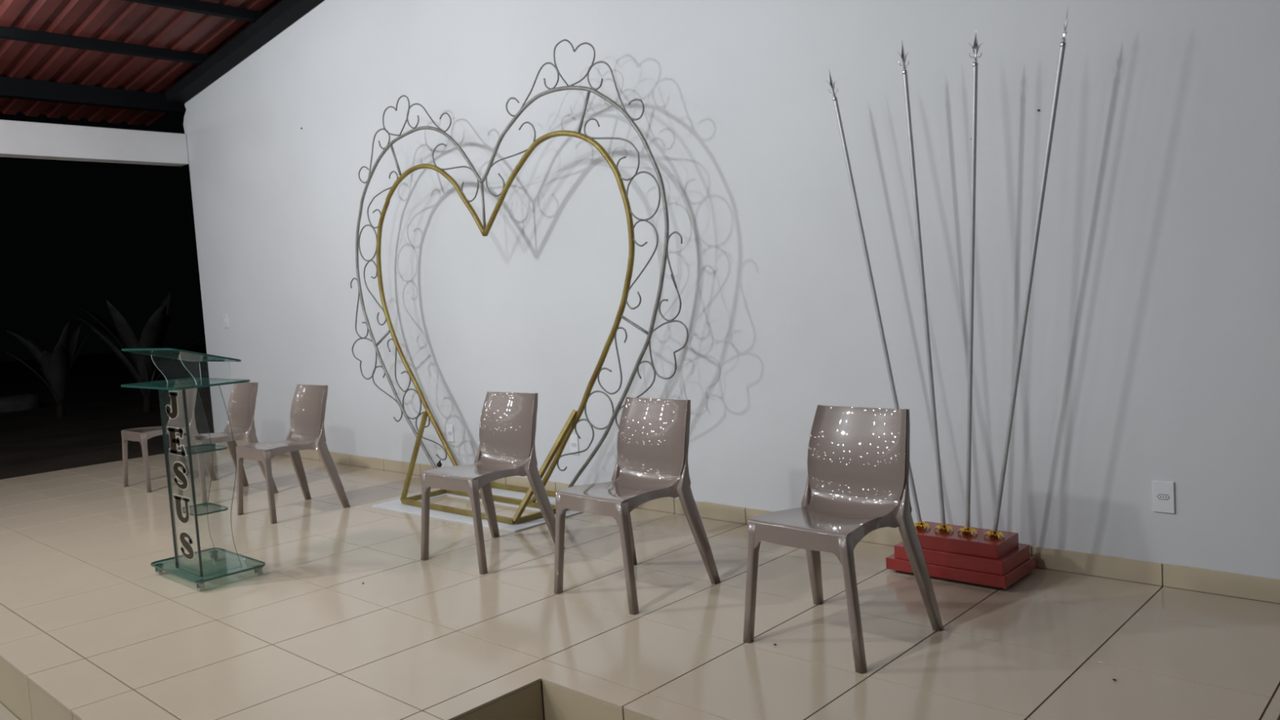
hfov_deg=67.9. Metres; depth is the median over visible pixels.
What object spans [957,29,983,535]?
spear
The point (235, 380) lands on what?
shelf
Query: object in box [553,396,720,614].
plastic chair
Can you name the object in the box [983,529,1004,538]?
socket
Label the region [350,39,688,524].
arch
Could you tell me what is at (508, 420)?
plastic chair
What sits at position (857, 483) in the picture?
plastic chair
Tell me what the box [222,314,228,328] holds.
light switch
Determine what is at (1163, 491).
wall socket
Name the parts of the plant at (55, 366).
stem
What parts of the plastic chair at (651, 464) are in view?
leg, seat, leg, leg, backrest, leg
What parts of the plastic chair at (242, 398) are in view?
leg, leg, seat, leg, backrest, leg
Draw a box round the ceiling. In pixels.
[0,0,324,125]
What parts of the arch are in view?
frame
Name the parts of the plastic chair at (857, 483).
leg, leg, seat, leg, backrest, leg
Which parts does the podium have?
panel, reading plate, panel, plate, panel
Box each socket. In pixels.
[446,424,454,442]
[569,434,579,454]
[914,520,930,529]
[933,524,954,533]
[957,526,977,535]
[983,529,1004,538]
[1152,480,1174,513]
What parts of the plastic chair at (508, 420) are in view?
leg, leg, seat, leg, backrest, leg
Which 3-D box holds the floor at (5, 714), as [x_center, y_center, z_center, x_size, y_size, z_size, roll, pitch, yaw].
[-7.157,2.291,-3.736,14.572,0.073,23.873,0,6,43]
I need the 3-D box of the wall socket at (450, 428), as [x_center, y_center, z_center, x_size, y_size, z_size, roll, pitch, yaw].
[-1.414,0.548,7.092,0.076,0.129,0.012,0,6,43]
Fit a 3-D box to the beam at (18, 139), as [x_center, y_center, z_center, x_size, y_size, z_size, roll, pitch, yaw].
[-12.649,-1.062,1.247,0.191,0.309,23.458,0,6,43]
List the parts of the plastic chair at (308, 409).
leg, leg, seat, leg, backrest, leg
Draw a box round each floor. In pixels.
[0,445,1279,719]
[0,702,19,719]
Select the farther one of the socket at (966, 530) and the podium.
the podium
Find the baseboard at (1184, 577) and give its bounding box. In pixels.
[218,440,1279,603]
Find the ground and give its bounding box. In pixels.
[0,344,215,479]
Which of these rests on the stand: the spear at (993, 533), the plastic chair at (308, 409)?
the spear at (993, 533)
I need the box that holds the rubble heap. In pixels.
[0,393,41,413]
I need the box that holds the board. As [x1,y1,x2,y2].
[371,487,582,532]
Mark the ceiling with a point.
(134, 62)
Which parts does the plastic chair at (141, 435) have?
leg, leg, seat, leg, backrest, leg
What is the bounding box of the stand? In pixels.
[885,521,1035,589]
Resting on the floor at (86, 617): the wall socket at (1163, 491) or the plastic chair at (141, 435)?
the plastic chair at (141, 435)
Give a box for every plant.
[4,320,90,417]
[71,289,204,412]
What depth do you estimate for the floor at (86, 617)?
3.81 m
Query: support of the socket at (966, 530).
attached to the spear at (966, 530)
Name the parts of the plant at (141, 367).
stem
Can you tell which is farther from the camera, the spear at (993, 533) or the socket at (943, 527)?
the socket at (943, 527)
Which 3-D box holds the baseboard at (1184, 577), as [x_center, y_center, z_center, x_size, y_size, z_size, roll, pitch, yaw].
[0.589,0.863,5.271,13.567,0.094,0.012,0,6,43]
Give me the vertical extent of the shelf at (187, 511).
0.009 m
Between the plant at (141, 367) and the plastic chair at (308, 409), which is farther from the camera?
the plant at (141, 367)
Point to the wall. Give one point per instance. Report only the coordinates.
(1151, 348)
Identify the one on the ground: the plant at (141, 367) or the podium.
the plant at (141, 367)
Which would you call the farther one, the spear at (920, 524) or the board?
the board
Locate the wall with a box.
[183,0,1279,604]
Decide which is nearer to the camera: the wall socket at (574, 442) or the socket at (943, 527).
the socket at (943, 527)
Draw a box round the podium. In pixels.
[120,348,265,590]
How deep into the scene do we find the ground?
17.58 m
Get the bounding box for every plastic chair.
[120,379,217,493]
[176,382,278,506]
[235,384,350,524]
[421,391,564,574]
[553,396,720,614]
[742,404,943,673]
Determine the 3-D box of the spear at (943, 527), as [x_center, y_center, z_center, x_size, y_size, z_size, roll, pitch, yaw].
[1.238,-0.312,4.121,0.156,2.137,0.083,-2,4,20]
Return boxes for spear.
[826,71,930,529]
[897,41,954,533]
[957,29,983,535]
[983,6,1068,538]
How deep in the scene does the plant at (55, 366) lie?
17.59 m
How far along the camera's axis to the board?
6.07 m
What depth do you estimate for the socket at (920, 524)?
4.24 m
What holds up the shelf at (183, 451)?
attached to the podium
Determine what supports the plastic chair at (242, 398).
on the floor at (86, 617)
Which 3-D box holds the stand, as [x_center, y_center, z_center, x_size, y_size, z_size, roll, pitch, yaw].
[1.407,0.843,4.187,0.538,0.187,0.332,0,6,43]
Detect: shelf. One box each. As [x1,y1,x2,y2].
[120,377,249,390]
[177,444,227,454]
[182,502,228,515]

